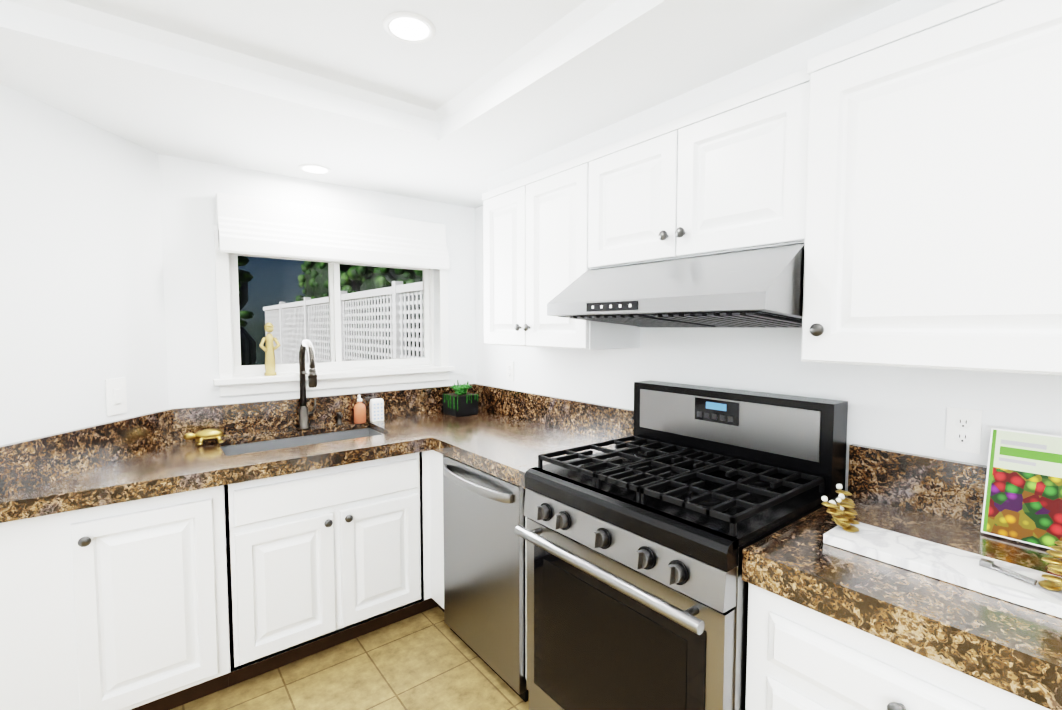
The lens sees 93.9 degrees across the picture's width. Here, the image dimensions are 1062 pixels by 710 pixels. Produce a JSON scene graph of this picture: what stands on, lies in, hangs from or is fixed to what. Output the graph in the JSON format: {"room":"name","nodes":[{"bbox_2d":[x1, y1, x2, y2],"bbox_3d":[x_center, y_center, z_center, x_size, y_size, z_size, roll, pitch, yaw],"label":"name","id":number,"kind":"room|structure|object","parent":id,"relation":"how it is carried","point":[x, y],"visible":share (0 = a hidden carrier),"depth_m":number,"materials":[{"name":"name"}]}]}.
{"room":"kitchen","nodes":[
{"label":"kitchen","id":0,"kind":"room"},
{"bbox_2d":[0,83,168,445],"bbox_3d":[-1.004,0.109,-0.277,2.433,2.700,5.338,-3,4,-38],"label":"wall","id":1,"kind":"structure","parent":0,"point":[82,311],"depth_m":1.80,"materials":[{"name":"white paint"}]},
{"bbox_2d":[0,408,187,511],"bbox_3d":[-1.647,0.346,1.834,0.556,0.155,0.655,-3,4,-38],"label":"countertop","id":2,"kind":"structure","parent":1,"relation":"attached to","point":[148,450],"depth_m":1.77,"materials":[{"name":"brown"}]},
{"bbox_2d":[105,377,126,415],"bbox_3d":[-1.654,0.165,1.978,0.061,0.144,0.072,-3,4,-38],"label":"switch plate","id":3,"kind":"object","parent":1,"relation":"attached to","point":[116,397],"visible":1,"depth_m":1.97,"materials":[{"name":"white plastic"}]},
{"bbox_2d":[158,154,475,446],"bbox_3d":[-1.253,-0.058,2.649,2.450,2.700,0.150,-3,4,-38],"label":"wall","id":4,"kind":"structure","parent":0,"point":[189,189],"depth_m":2.35,"materials":[{"name":"white paint"}]},
{"bbox_2d":[180,384,475,439],"bbox_3d":[-0.993,0.294,2.760,1.626,0.155,0.025,-3,4,-38],"label":"backsplash","id":5,"kind":"structure","parent":4,"relation":"attached to","point":[248,418],"depth_m":2.55,"materials":[{"name":"brown stone"}]},
{"bbox_2d":[228,253,433,376],"bbox_3d":[-1.071,-0.230,2.812,1.120,0.695,0.055,-3,4,-38],"label":"window","id":6,"kind":"structure","parent":4,"relation":"in","point":[336,363],"depth_m":2.78,"materials":[{"name":"white plastic"}]},
{"bbox_2d":[214,226,448,396],"bbox_3d":[-1.005,-0.225,2.729,1.230,0.805,0.016,-3,4,-38],"label":"window frame","id":7,"kind":"structure","parent":4,"relation":"in","point":[223,313],"depth_m":2.50,"materials":[{"name":"white wood"}]},
{"bbox_2d":[216,192,449,269],"bbox_3d":[-0.983,-0.635,2.660,1.185,0.279,0.081,-3,4,-38],"label":"blind","id":8,"kind":"object","parent":7,"relation":"attached to","point":[255,226],"visible":1,"depth_m":2.57,"materials":[{"name":"white fabric"}]},
{"bbox_2d":[213,366,454,385],"bbox_3d":[-1.017,0.106,2.762,1.280,0.030,0.120,-3,4,-38],"label":"window sill","id":9,"kind":"structure","parent":4,"relation":"attached to","point":[240,380],"depth_m":2.67,"materials":[{"name":"white wood"}]},
{"bbox_2d":[259,323,280,375],"bbox_3d":[-1.326,-0.030,2.516,0.098,0.269,0.068,-3,4,-38],"label":"figurine","id":10,"kind":"object","parent":9,"relation":"on","point":[269,339],"visible":1,"depth_m":2.50,"materials":[{"name":"beige ceramic"}]},
{"bbox_2d":[170,606,528,709],"bbox_3d":[-0.660,1.490,0.081,5.100,0.100,5.350,-3,4,-38],"label":"floor","id":11,"kind":"structure","parent":0,"point":[429,659],"depth_m":2.03,"materials":[{"name":"tile"}]},
{"bbox_2d":[0,484,239,709],"bbox_3d":[-1.587,0.908,1.942,0.649,0.852,0.611,-3,4,-38],"label":"base cabinet","id":12,"kind":"object","parent":11,"relation":"on","point":[136,605],"depth_m":1.70,"materials":[{"name":"white wood"}]},
{"bbox_2d":[0,436,419,523],"bbox_3d":[-1.299,0.438,2.129,1.460,0.061,0.648,-3,4,-38],"label":"countertop","id":13,"kind":"structure","parent":12,"relation":"on","point":[205,470],"depth_m":1.92,"materials":[{"name":"brown stone"}]},
{"bbox_2d":[183,428,227,445],"bbox_3d":[-1.468,0.366,2.242,0.173,0.064,0.111,-3,4,-38],"label":"turtle figurine","id":14,"kind":"object","parent":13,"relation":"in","point":[200,436],"visible":1,"depth_m":2.21,"materials":[{"name":"gold metal"}]},
{"bbox_2d":[216,428,395,507],"bbox_3d":[-1.070,0.519,2.393,0.724,0.187,0.354,-3,4,-38],"label":"sink","id":15,"kind":"object","parent":13,"relation":"in","point":[328,479],"depth_m":2.16,"materials":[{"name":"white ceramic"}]},
{"bbox_2d":[296,340,343,431],"bbox_3d":[-1.054,0.152,2.537,0.229,0.464,0.241,-3,4,-38],"label":"faucet","id":16,"kind":"object","parent":13,"relation":"on","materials":[{"name":"grey metal"}]},
{"bbox_2d":[354,395,365,423],"bbox_3d":[-0.940,0.293,2.724,0.063,0.159,0.065,-3,4,-38],"label":"soap bottle","id":17,"kind":"object","parent":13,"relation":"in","point":[359,412],"visible":1,"depth_m":2.70,"materials":[{"name":"brown plastic"}]},
{"bbox_2d":[372,448,526,615],"bbox_3d":[-0.410,0.859,2.797,0.686,0.852,0.723,-3,4,-38],"label":"base cabinet","id":18,"kind":"object","parent":11,"relation":"on","point":[408,528],"depth_m":2.35,"materials":[{"name":"white wood"}]},
{"bbox_2d":[368,408,615,489],"bbox_3d":[-0.200,0.417,2.494,0.718,0.061,1.435,-3,4,-38],"label":"countertop","id":19,"kind":"structure","parent":18,"relation":"on","point":[499,445],"depth_m":2.36,"materials":[{"name":"brown stone"}]},
{"bbox_2d":[370,398,383,421],"bbox_3d":[-0.865,0.307,2.784,0.068,0.125,0.041,-3,4,-38],"label":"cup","id":20,"kind":"object","parent":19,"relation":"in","point":[376,409],"visible":1,"depth_m":2.77,"materials":[{"name":"white plastic"}]},
{"bbox_2d":[442,380,478,416],"bbox_3d":[-0.431,0.257,3.007,0.170,0.200,0.172,-3,4,-38],"label":"plant pot","id":21,"kind":"object","parent":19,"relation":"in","point":[461,401],"visible":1,"depth_m":2.96,"materials":[{"name":"black"}]},
{"bbox_2d":[443,455,528,701],"bbox_3d":[-0.009,0.892,2.267,0.674,0.848,0.591,-3,4,-38],"label":"dishwasher","id":22,"kind":"object","parent":11,"relation":"on","point":[484,581],"visible":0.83,"depth_m":2.03,"materials":[{"name":"silver metal"}]},
{"bbox_2d":[514,380,847,709],"bbox_3d":[0.449,0.744,1.622,0.741,1.215,0.752,-3,4,-38],"label":"range","id":23,"kind":"object","parent":11,"relation":"on","point":[637,586],"visible":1,"depth_m":1.47,"materials":[{"name":"silver metal"}]},
{"bbox_2d":[742,576,1061,709],"bbox_3d":[0.935,0.953,1.138,0.631,0.852,0.612,-3,4,-38],"label":"base cabinet","id":24,"kind":"object","parent":11,"relation":"on","point":[801,655],"depth_m":1.01,"materials":[{"name":"white wood"}]},
{"bbox_2d":[742,492,1061,707],"bbox_3d":[1.131,0.503,0.862,0.648,0.074,1.247,-3,4,-38],"label":"countertop","id":25,"kind":"structure","parent":24,"relation":"on","point":[1019,646],"depth_m":0.98,"materials":[{"name":"brown stone"}]},
{"bbox_2d":[821,484,1061,617],"bbox_3d":[0.876,0.397,1.065,0.174,0.114,0.461,-3,4,-38],"label":"marble tray","id":26,"kind":"object","parent":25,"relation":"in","point":[1037,590],"visible":1,"depth_m":1.03,"materials":[{"name":"white stone"}]},
{"bbox_2d":[981,428,1061,549],"bbox_3d":[1.221,0.320,1.158,0.079,0.258,0.235,-3,4,-38],"label":"cookbook","id":27,"kind":"object","parent":25,"relation":"on","point":[1023,496],"visible":1,"depth_m":1.19,"materials":[{"name":"multicoloured paper"}]},
{"bbox_2d":[0,0,900,207],"bbox_3d":[-0.660,-1.009,-0.061,5.100,0.493,5.350,-3,4,-38],"label":"ceiling","id":28,"kind":"structure","parent":0,"point":[465,102],"depth_m":1.57,"materials":[{"name":"white paint"}]},
{"bbox_2d":[298,164,331,173],"bbox_3d":[-1.045,-0.899,2.402,0.150,0.004,0.150,-3,4,-38],"label":"recessed light","id":29,"kind":"object","parent":28,"relation":"in","point":[314,169],"visible":1,"depth_m":2.40,"materials":[{"name":"white plastic"}]},
{"bbox_2d":[383,12,435,43],"bbox_3d":[-0.353,-0.948,1.441,0.150,0.004,0.150,-3,4,-38],"label":"recessed light","id":30,"kind":"object","parent":28,"relation":"in","point":[409,27],"visible":1,"depth_m":1.43,"materials":[{"name":"white plastic"}]},
{"bbox_2d":[488,0,955,190],"bbox_3d":[0.790,-0.811,1.505,0.298,0.080,2.894,-3,4,-38],"label":"crown molding","id":31,"kind":"structure","parent":28,"relation":"attached to","point":[794,59],"depth_m":1.50,"materials":[{"name":"white paint"}]},
{"bbox_2d":[475,206,1061,490],"bbox_3d":[1.213,0.015,1.379,0.150,2.700,5.200,-3,4,-38],"label":"wall","id":32,"kind":"structure","parent":0,"point":[902,409],"depth_m":1.69,"materials":[{"name":"white paint"}]},
{"bbox_2d":[506,361,513,380],"bbox_3d":[-0.126,0.095,2.956,0.008,0.116,0.072,-3,4,-38],"label":"outlet","id":33,"kind":"object","parent":32,"relation":"attached to","point":[509,370],"visible":1,"depth_m":2.95,"materials":[{"name":"white plastic"}]},
{"bbox_2d":[482,153,639,349],"bbox_3d":[0.116,-0.429,2.358,0.329,0.774,0.756,-3,4,-38],"label":"upper cabinet","id":34,"kind":"object","parent":32,"relation":"attached to","point":[535,226],"depth_m":2.20,"materials":[{"name":"white wood"}]},
{"bbox_2d":[547,243,804,327],"bbox_3d":[0.521,-0.205,1.681,0.536,0.224,0.820,-3,4,-38],"label":"range hood","id":35,"kind":"object","parent":32,"relation":"attached to","point":[759,288],"visible":0.94,"depth_m":1.45,"materials":[{"name":"silver metal"}]},
{"bbox_2d":[588,72,795,269],"bbox_3d":[0.606,-0.553,1.729,0.329,0.455,0.826,-3,4,-38],"label":"upper cabinet","id":36,"kind":"object","parent":32,"relation":"attached to","point":[716,178],"depth_m":1.56,"materials":[{"name":"white wood"}]},
{"bbox_2d":[476,384,986,523],"bbox_3d":[0.702,0.337,1.902,0.025,0.165,3.423,-3,4,-38],"label":"backsplash","id":37,"kind":"structure","parent":32,"relation":"attached to","point":[947,487],"depth_m":1.47,"materials":[{"name":"brown stone"}]},
{"bbox_2d":[792,0,1061,374],"bbox_3d":[1.052,-0.360,1.140,0.369,0.774,0.663,-3,4,-38],"label":"upper cabinet","id":38,"kind":"object","parent":32,"relation":"attached to","point":[902,180],"depth_m":1.07,"materials":[{"name":"white wood"}]},
{"bbox_2d":[945,407,981,453],"bbox_3d":[1.159,0.202,1.329,0.008,0.116,0.072,-3,4,-38],"label":"outlet","id":39,"kind":"object","parent":32,"relation":"attached to","point":[963,429],"visible":1,"depth_m":1.33,"materials":[{"name":"white plastic"}]},
{"label":"outside","id":40,"kind":"structure","parent":0,"visible":0},
{"bbox_2d":[238,256,422,365],"bbox_3d":[-5.474,-1.674,8.085,9.012,6.555,15.149,-3,4,-38],"label":"hedge","id":41,"kind":"object","parent":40,"point":[312,281],"depth_m":11.29,"materials":[{"name":"green plant"}]},
{"bbox_3d":[-4.967,0.948,9.976,15.000,0.100,15.850,-3,4,-38],"label":"ground","id":42,"kind":"structure","parent":40,"visible":0},
{"bbox_2d":[263,281,423,363],"bbox_3d":[-3.360,0.028,8.100,0.430,1.950,10.700,-3,4,-38],"label":"fence","id":43,"kind":"object","parent":42,"relation":"on","point":[377,348],"depth_m":6.43,"materials":[{"name":"white wood"}]}
]}

